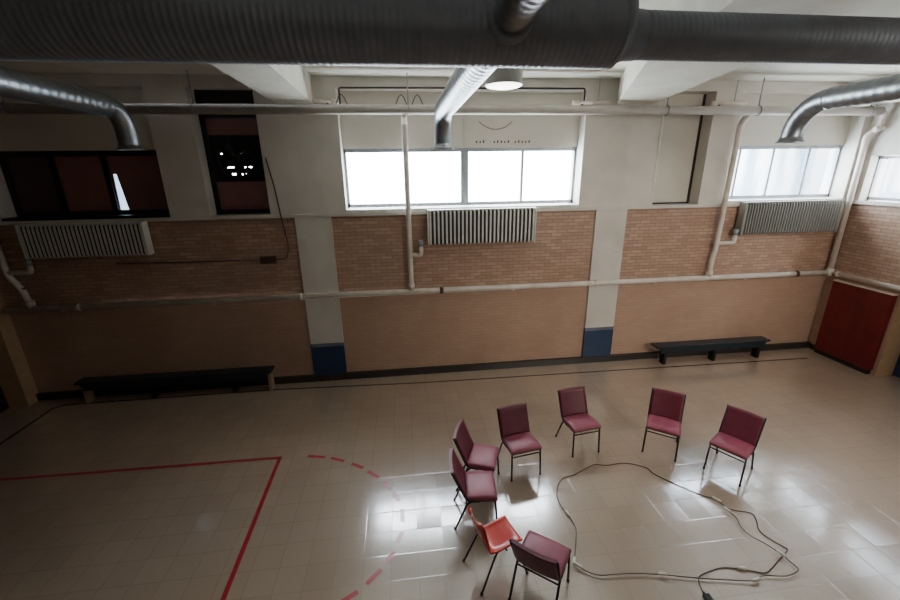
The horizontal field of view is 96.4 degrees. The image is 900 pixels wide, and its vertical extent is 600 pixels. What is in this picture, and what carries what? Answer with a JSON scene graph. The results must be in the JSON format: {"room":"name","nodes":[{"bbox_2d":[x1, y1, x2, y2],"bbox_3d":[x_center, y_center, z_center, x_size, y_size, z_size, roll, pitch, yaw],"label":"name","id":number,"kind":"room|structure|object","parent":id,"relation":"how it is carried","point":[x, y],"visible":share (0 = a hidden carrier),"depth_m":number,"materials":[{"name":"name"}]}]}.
{"room":"school gymnasium","nodes":[
{"label":"school gymnasium","id":0,"kind":"room"},
{"bbox_2d":[0,290,37,407],"bbox_3d":[-8.226,0.280,7.427,0.400,3.420,0.760,-3,18,-6],"label":"wall","id":1,"kind":"structure","parent":0,"point":[17,383],"depth_m":7.43,"materials":[{"name":"brown wood"}]},
{"bbox_2d":[294,217,346,374],"bbox_3d":[-2.505,0.072,7.927,0.658,3.360,0.049,-3,18,-6],"label":"pillar","id":2,"kind":"structure","parent":0,"point":[315,241],"depth_m":7.83,"materials":[{"name":"paint"}]},
{"bbox_2d":[0,72,875,392],"bbox_3d":[0.230,-1.246,8.120,17.290,5.680,0.532,-3,18,-6],"label":"wall","id":3,"kind":"structure","parent":0,"point":[60,349],"depth_m":7.90,"materials":[{"name":"brick"}]},
{"bbox_2d":[0,89,154,150],"bbox_3d":[-6.328,-3.035,6.823,2.660,0.950,0.180,-3,18,-6],"label":"wall","id":4,"kind":"structure","parent":3,"relation":"attached to","point":[18,132],"depth_m":6.76,"materials":[{"name":"beige paint"}]},
{"bbox_2d":[14,221,154,259],"bbox_3d":[-6.289,-1.046,6.994,1.964,0.580,0.225,-3,18,-6],"label":"radiator","id":5,"kind":"object","parent":3,"relation":"attached to","point":[59,240],"visible":1,"depth_m":6.90,"materials":[{"name":"metal"}]},
{"bbox_2d":[0,150,169,216],"bbox_3d":[-6.313,-2.050,7.125,2.670,1.150,0.110,-3,18,-6],"label":"window","id":6,"kind":"structure","parent":3,"relation":"in","point":[39,183],"depth_m":7.08,"materials":[{"name":"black glass"}]},
{"bbox_2d":[1,213,169,221],"bbox_3d":[-6.283,-1.469,7.115,2.660,0.050,0.350,-3,18,-6],"label":"trim","id":7,"kind":"structure","parent":3,"relation":"attached to","point":[151,215],"depth_m":6.99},
{"bbox_2d":[116,158,288,263],"bbox_3d":[-4.519,-1.523,7.139,3.034,1.872,0.086,-3,18,-6],"label":"conduit","id":8,"kind":"object","parent":3,"relation":"attached to","point":[263,259],"visible":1,"depth_m":7.43,"materials":[{"name":"metal"}]},
{"bbox_2d":[194,90,269,214],"bbox_3d":[-3.825,-2.612,7.247,1.040,2.080,0.130,-3,18,-6],"label":"window","id":9,"kind":"structure","parent":3,"relation":"in","point":[251,197],"depth_m":7.13,"materials":[{"name":"black glass"}]},
{"bbox_2d":[208,135,264,181],"bbox_3d":[-3.828,-2.531,7.209,0.860,0.790,0.110,-3,18,-6],"label":"exhaust fan","id":10,"kind":"object","parent":9,"relation":"attached to","point":[239,152],"visible":1,"depth_m":7.22,"materials":[{"name":"black paint"}]},
{"bbox_2d":[3,270,828,313],"bbox_3d":[0.236,-0.215,8.110,16.460,0.144,0.173,-3,18,-6],"label":"pipe","id":11,"kind":"object","parent":3,"relation":"attached to","point":[153,303],"visible":1,"depth_m":7.89,"materials":[{"name":"white metal"}]},
{"bbox_2d":[0,244,35,307],"bbox_3d":[-7.506,-1.367,6.652,0.500,3.228,0.304,-3,18,-6],"label":"riser pipe","id":12,"kind":"object","parent":11,"relation":"attached to","point":[8,274],"visible":0.99,"depth_m":6.99,"materials":[{"name":"metal"}]},
{"bbox_2d":[401,114,423,290],"bbox_3d":[-0.670,-1.706,7.402,0.329,3.220,0.304,-3,18,-6],"label":"riser pipe","id":13,"kind":"object","parent":11,"relation":"attached to","point":[411,286],"visible":0.99,"depth_m":7.44,"materials":[{"name":"metal"}]},
{"bbox_2d":[706,115,751,276],"bbox_3d":[5.751,-2.021,8.108,0.514,3.220,0.304,-3,18,-6],"label":"riser pipe","id":14,"kind":"object","parent":11,"relation":"attached to","point":[709,272],"visible":0.99,"depth_m":8.15,"materials":[{"name":"metal"}]},
{"bbox_2d":[826,110,887,275],"bbox_3d":[8.417,-2.128,8.390,0.201,3.381,0.352,1,18,6],"label":"pipe","id":15,"kind":"object","parent":11,"relation":"attached to","point":[880,126],"visible":0.94,"depth_m":8.40,"materials":[{"name":"white metal"}]},
{"bbox_2d":[0,201,845,224],"bbox_3d":[0.224,-1.766,7.940,16.690,0.060,0.555,-3,18,-6],"label":"trim","id":16,"kind":"structure","parent":3,"relation":"attached to","point":[681,205],"depth_m":7.37,"materials":[{"name":"paint"}]},
{"bbox_2d":[36,341,810,400],"bbox_3d":[0.297,1.470,8.720,16.690,0.140,0.065,-3,18,-6],"label":"baseboard","id":17,"kind":"structure","parent":3,"relation":"attached to","point":[56,395],"depth_m":8.55,"materials":[{"name":"black rubber"}]},
{"bbox_2d":[338,91,581,148],"bbox_3d":[0.246,-3.355,7.538,4.480,0.950,0.195,-3,18,-6],"label":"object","id":18,"kind":"structure","parent":3,"relation":"attached to","point":[357,131],"depth_m":7.47,"materials":[{"name":"beige paint"}]},
{"bbox_2d":[343,147,576,207],"bbox_3d":[0.261,-2.387,7.828,4.480,1.070,0.060,-3,18,-6],"label":"window","id":19,"kind":"structure","parent":3,"relation":"in","point":[464,152],"depth_m":7.80,"materials":[{"name":"metal"}]},
{"bbox_2d":[338,87,585,103],"bbox_3d":[0.282,-3.565,7.071,4.382,0.336,0.028,-3,18,-6],"label":"conduit","id":20,"kind":"object","parent":3,"relation":"attached to","point":[339,88],"visible":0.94,"depth_m":6.94,"materials":[{"name":"metal"}]},
{"bbox_2d":[346,203,578,212],"bbox_3d":[0.289,-1.794,7.837,4.480,0.055,0.350,-3,18,-6],"label":"trim","id":21,"kind":"structure","parent":3,"relation":"attached to","point":[559,205],"depth_m":7.72,"materials":[{"name":"white paint"}]},
{"bbox_2d":[427,207,536,245],"bbox_3d":[0.610,-1.425,7.740,2.084,0.665,0.225,-3,18,-6],"label":"radiator","id":22,"kind":"object","parent":3,"relation":"attached to","point":[514,224],"visible":1,"depth_m":7.65,"materials":[{"name":"metal"}]},
{"bbox_2d":[729,145,841,198],"bbox_3d":[6.933,-2.714,8.561,2.780,1.070,0.060,-3,18,-6],"label":"window","id":23,"kind":"structure","parent":3,"relation":"in","point":[773,148],"depth_m":8.57,"materials":[{"name":"metal"}]},
{"bbox_2d":[728,197,843,203],"bbox_3d":[6.961,-2.121,8.570,2.780,0.055,0.350,-3,18,-6],"label":"trim","id":24,"kind":"structure","parent":3,"relation":"attached to","point":[730,201],"depth_m":8.47,"materials":[{"name":"white paint"}]},
{"bbox_2d":[735,199,844,234],"bbox_3d":[7.103,-1.744,8.454,2.244,0.665,0.225,-3,18,-6],"label":"radiator","id":25,"kind":"object","parent":3,"relation":"attached to","point":[758,217],"visible":0.99,"depth_m":8.35,"materials":[{"name":"white metal"}]},
{"bbox_2d":[737,94,851,145],"bbox_3d":[6.917,-3.684,8.279,2.780,0.950,0.180,-3,18,-6],"label":"wall","id":26,"kind":"structure","parent":3,"relation":"attached to","point":[761,130],"depth_m":8.23,"materials":[{"name":"beige paint"}]},
{"bbox_2d":[0,348,899,599],"bbox_3d":[1.290,3.610,2.478,19.490,0.120,14.200,-3,18,-6],"label":"floor","id":27,"kind":"structure","parent":0,"point":[823,483],"depth_m":5.49,"materials":[{"name":"tile"}]},
{"bbox_2d":[0,456,281,599],"bbox_3d":[-4.726,3.181,3.858,4.948,0.001,4.498,-3,18,-6],"label":"boundary line","id":28,"kind":"object","parent":27,"relation":"on","point":[235,568],"visible":1,"depth_m":5.82,"materials":[{"name":"red paint"}]},
{"bbox_2d":[73,365,274,402],"bbox_3d":[-5.265,1.655,7.861,3.540,0.460,0.240,-3,18,-6],"label":"bench","id":29,"kind":"object","parent":27,"relation":"on","point":[151,380],"visible":1,"depth_m":7.75,"materials":[{"name":"paint"}]},
{"bbox_2d":[308,455,404,599],"bbox_3d":[-1.311,2.737,5.088,1.474,0.001,2.533,-3,18,-6],"label":"dashed line","id":30,"kind":"object","parent":27,"relation":"on","point":[402,515],"visible":1,"depth_m":5.03,"materials":[{"name":"red paint"}]},
{"bbox_2d":[0,358,807,444],"bbox_3d":[0.655,2.631,5.333,15.693,0.001,6.743,-3,18,-6],"label":"boundary line","id":31,"kind":"object","parent":27,"relation":"on","point":[794,358],"visible":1,"depth_m":8.22,"materials":[{"name":"black paint"}]},
{"bbox_2d":[449,447,497,529],"bbox_3d":[0.286,2.313,4.979,0.591,0.839,0.478,-1,18,-1],"label":"padded chair","id":32,"kind":"object","parent":27,"relation":"on","point":[475,486],"visible":0.99,"depth_m":4.88,"materials":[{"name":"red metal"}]},
{"bbox_2d":[453,418,499,490],"bbox_3d":[0.365,2.142,5.502,0.591,0.839,0.478,4,18,14],"label":"padded chair","id":33,"kind":"object","parent":27,"relation":"on","point":[484,457],"visible":0.96,"depth_m":5.43,"materials":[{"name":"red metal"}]},
{"bbox_2d":[463,506,527,595],"bbox_3d":[0.485,2.541,4.297,0.580,0.817,0.460,-9,20,-23],"label":"plastic chair","id":34,"kind":"object","parent":27,"relation":"on","point":[495,535],"visible":0.97,"depth_m":4.25,"materials":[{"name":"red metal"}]},
{"bbox_2d":[497,403,541,481],"bbox_3d":[0.990,2.031,5.821,0.478,0.839,0.591,-6,19,-16],"label":"padded chair","id":35,"kind":"object","parent":27,"relation":"on","point":[515,434],"visible":0.98,"depth_m":5.86,"materials":[{"name":"red leather"}]},
{"bbox_2d":[508,530,571,599],"bbox_3d":[0.905,2.616,4.014,0.478,0.839,0.591,10,21,30],"label":"padded chair","id":36,"kind":"object","parent":27,"relation":"on","point":[547,557],"visible":1,"depth_m":3.93,"materials":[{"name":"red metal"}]},
{"bbox_2d":[555,386,601,457],"bbox_3d":[1.993,1.873,6.267,0.478,0.839,0.591,-5,18,-13],"label":"padded chair","id":37,"kind":"object","parent":27,"relation":"on","point":[572,400],"visible":1,"depth_m":6.31,"materials":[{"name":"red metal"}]},
{"bbox_2d":[641,387,685,461],"bbox_3d":[3.281,1.885,6.176,0.478,0.839,0.591,9,21,29],"label":"padded chair","id":38,"kind":"object","parent":27,"relation":"on","point":[666,407],"visible":1,"depth_m":6.19,"materials":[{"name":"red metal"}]},
{"bbox_2d":[557,463,787,591],"bbox_3d":[2.532,2.686,5.027,2.506,0.033,1.947,-3,18,-6],"label":"cord","id":39,"kind":"object","parent":27,"relation":"on","point":[712,497],"visible":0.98,"depth_m":4.91,"materials":[{"name":"black rubber"}]},
{"bbox_2d":[573,506,798,581],"bbox_3d":[2.571,2.880,4.368,2.273,0.033,0.902,-7,19,-18],"label":"cord","id":40,"kind":"object","parent":27,"relation":"on","point":[724,507],"visible":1,"depth_m":4.29,"materials":[{"name":"grey rubber"}]},
{"bbox_2d":[702,591,713,599],"bbox_3d":[2.595,3.003,4.033,0.070,0.045,0.167,-2,18,-4],"label":"adapter","id":41,"kind":"object","parent":27,"relation":"on","point":[706,596],"visible":1,"depth_m":4.05,"materials":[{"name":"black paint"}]},
{"bbox_2d":[651,336,770,364],"bbox_3d":[5.795,1.137,8.999,2.700,0.460,0.240,-3,18,-6],"label":"bench","id":42,"kind":"object","parent":27,"relation":"on","point":[754,342],"visible":1,"depth_m":8.89,"materials":[{"name":"paint"}]},
{"bbox_2d":[703,404,766,486],"bbox_3d":[4.021,2.031,5.695,0.591,0.839,0.478,-15,23,-37],"label":"padded chair","id":43,"kind":"object","parent":27,"relation":"on","point":[739,433],"visible":1,"depth_m":5.67,"materials":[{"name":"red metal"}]},
{"bbox_2d":[0,0,899,81],"bbox_3d":[1.004,-1.944,0.764,17.290,0.150,14.400,-3,18,-6],"label":"ceiling","id":44,"kind":"structure","parent":0,"point":[801,72],"depth_m":6.41,"materials":[{"name":"paint"}]},
{"bbox_2d":[211,64,312,103],"bbox_3d":[-1.655,-1.491,0.417,0.600,0.430,13.520,-3,18,-8],"label":"ceiling beam","id":45,"kind":"structure","parent":44,"relation":"attached to","point":[281,84],"depth_m":5.32,"materials":[{"name":"paint"}]},
{"bbox_2d":[312,99,338,103],"bbox_3d":[-2.256,-3.487,6.735,0.731,0.500,0.090,-3,18,-6],"label":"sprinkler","id":46,"kind":"object","parent":44,"relation":"hanging from","point":[332,101],"visible":0.5,"depth_m":6.77,"materials":[{"name":"metal"}]},
{"bbox_2d":[0,70,885,115],"bbox_3d":[0.189,-3.471,6.814,16.400,0.643,0.186,-3,18,-6],"label":"pipe","id":47,"kind":"object","parent":44,"relation":"hanging from","point":[5,108],"visible":0.99,"depth_m":6.76,"materials":[{"name":"metal"}]},
{"bbox_2d":[0,0,899,69],"bbox_3d":[0.809,-1.960,2.533,16.690,0.901,0.442,-3,18,-6],"label":"duct","id":48,"kind":"object","parent":44,"relation":"hanging from","point":[564,34],"visible":0.98,"depth_m":2.36,"materials":[{"name":"metal"}]},
{"bbox_2d":[0,66,145,150],"bbox_3d":[-4.091,-1.851,3.862,0.322,0.639,3.331,-3,18,-6],"label":"duct","id":49,"kind":"object","parent":48,"relation":"attached to","point":[14,84],"visible":1,"depth_m":4.32,"materials":[{"name":"metal"}]},
{"bbox_2d":[432,67,496,148],"bbox_3d":[0.084,-2.096,4.438,0.332,0.644,3.576,-3,18,-6],"label":"duct","id":50,"kind":"object","parent":48,"relation":"attached to","point":[463,82],"visible":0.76,"depth_m":4.22,"materials":[{"name":"metal"}]},
{"bbox_2d":[487,0,548,45],"bbox_3d":[0.479,-1.348,1.365,0.300,0.300,2.300,-3,18,-6],"label":"duct","id":51,"kind":"object","parent":48,"relation":"attached to","point":[509,22],"visible":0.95,"depth_m":2.24,"materials":[{"name":"metal"}]},
{"bbox_2d":[775,74,899,142],"bbox_3d":[4.937,-2.180,4.513,0.332,0.634,2.616,-3,18,-6],"label":"duct","id":52,"kind":"object","parent":48,"relation":"attached to","point":[887,88],"visible":1,"depth_m":4.95,"materials":[{"name":"metal"}]},
{"bbox_2d":[485,68,522,89],"bbox_3d":[0.705,-3.039,5.241,0.500,0.510,0.500,-3,18,-6],"label":"ceiling lamp","id":53,"kind":"object","parent":44,"relation":"hanging from","point":[501,78],"visible":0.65,"depth_m":5.11,"materials":[{"name":"white"}]},
{"bbox_2d":[486,82,521,89],"bbox_3d":[0.708,-2.813,5.314,0.476,0.035,0.476,-3,18,-6],"label":"diffuser","id":54,"kind":"object","parent":53,"relation":"attached to","point":[490,85],"depth_m":5.20,"materials":[{"name":"white plastic"}]},
{"bbox_2d":[572,78,611,104],"bbox_3d":[2.580,-3.724,7.266,0.731,0.500,0.090,-3,18,-6],"label":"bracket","id":55,"kind":"object","parent":44,"relation":"hanging from","point":[574,102],"visible":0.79,"depth_m":7.29,"materials":[{"name":"metal"}]},
{"bbox_2d":[617,0,825,103],"bbox_3d":[2.845,-2.943,4.692,1.202,0.410,6.035,1,18,6],"label":"ceiling beam","id":56,"kind":"structure","parent":44,"relation":"attached to","point":[641,82],"depth_m":4.83,"materials":[{"name":"paint"}]},
{"bbox_2d":[709,80,746,105],"bbox_3d":[5.260,-3.856,7.561,0.731,0.500,0.090,-3,18,-6],"label":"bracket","id":57,"kind":"object","parent":44,"relation":"hanging from","point":[711,103],"visible":0.83,"depth_m":7.58,"materials":[{"name":"metal"}]},
{"bbox_2d":[848,72,899,106],"bbox_3d":[8.795,-2.004,1.565,0.500,0.430,13.500,-3,18,-6],"label":"ceiling beam","id":58,"kind":"structure","parent":44,"relation":"attached to","point":[898,100],"depth_m":7.53,"materials":[{"name":"paint"}]},
{"bbox_2d":[581,209,627,356],"bbox_3d":[3.254,-0.210,8.560,0.658,3.360,0.049,-3,18,-6],"label":"pillar","id":59,"kind":"structure","parent":0,"point":[609,225],"depth_m":8.47,"materials":[{"name":"paint"}]},
{"bbox_2d":[808,102,899,375],"bbox_3d":[9.504,0.384,2.686,0.420,5.680,14.000,-3,18,-6],"label":"wall","id":60,"kind":"structure","parent":0,"point":[869,248],"depth_m":8.21,"materials":[{"name":"brick"}]},
{"bbox_2d":[809,343,814,349],"bbox_3d":[8.583,1.101,9.550,0.020,0.120,0.240,-3,18,-6],"label":"baseboard","id":61,"kind":"structure","parent":60,"relation":"attached to","point":[811,346],"depth_m":9.53,"materials":[{"name":"black rubber"}]},
{"bbox_2d":[814,279,898,373],"bbox_3d":[8.602,0.548,8.617,0.119,1.745,1.152,-3,18,-6],"label":"mat","id":62,"kind":"object","parent":60,"relation":"attached to","point":[856,317],"visible":1,"depth_m":8.51,"materials":[{"name":"red plastic"}]},
{"bbox_2d":[834,271,899,290],"bbox_3d":[9.007,0.745,4.712,0.120,0.120,8.730,-3,18,-6],"label":"pipe","id":63,"kind":"object","parent":60,"relation":"attached to","point":[837,273],"visible":1,"depth_m":8.21,"materials":[{"name":"white metal"}]},
{"bbox_2d":[852,200,899,206],"bbox_3d":[9.315,-0.068,2.253,0.045,0.070,13.500,-3,18,-6],"label":"trim","id":64,"kind":"structure","parent":60,"relation":"attached to","point":[854,201],"depth_m":8.08,"materials":[{"name":"paint"}]},
{"bbox_2d":[866,155,899,202],"bbox_3d":[8.827,-2.318,7.726,0.060,0.900,1.230,-3,18,-6],"label":"window","id":65,"kind":"structure","parent":60,"relation":"in","point":[881,157],"depth_m":8.21,"materials":[{"name":"metal"}]},
{"bbox_2d":[875,304,899,375],"bbox_3d":[8.941,0.671,8.033,0.398,1.860,0.012,-3,18,-6],"label":"trim","id":66,"kind":"structure","parent":60,"relation":"attached to","point":[891,351],"depth_m":8.14,"materials":[{"name":"brown wood"}]},
{"bbox_2d":[892,354,899,377],"bbox_3d":[9.194,0.793,7.645,0.092,1.860,1.200,-3,18,-6],"label":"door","id":67,"kind":"structure","parent":60,"relation":"in","point":[896,372],"depth_m":8.23,"materials":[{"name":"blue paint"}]},
{"bbox_3d":[-7.394,2.406,0.810,0.400,3.420,13.240,-3,18,-6],"label":"wall","id":68,"kind":"structure","parent":0,"visible":0},
{"bbox_2d":[0,386,8,412],"bbox_3d":[-8.265,1.029,6.605,0.070,2.500,1.240,-3,18,-6],"label":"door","id":69,"kind":"structure","parent":68,"relation":"in","point":[3,403],"depth_m":7.46,"materials":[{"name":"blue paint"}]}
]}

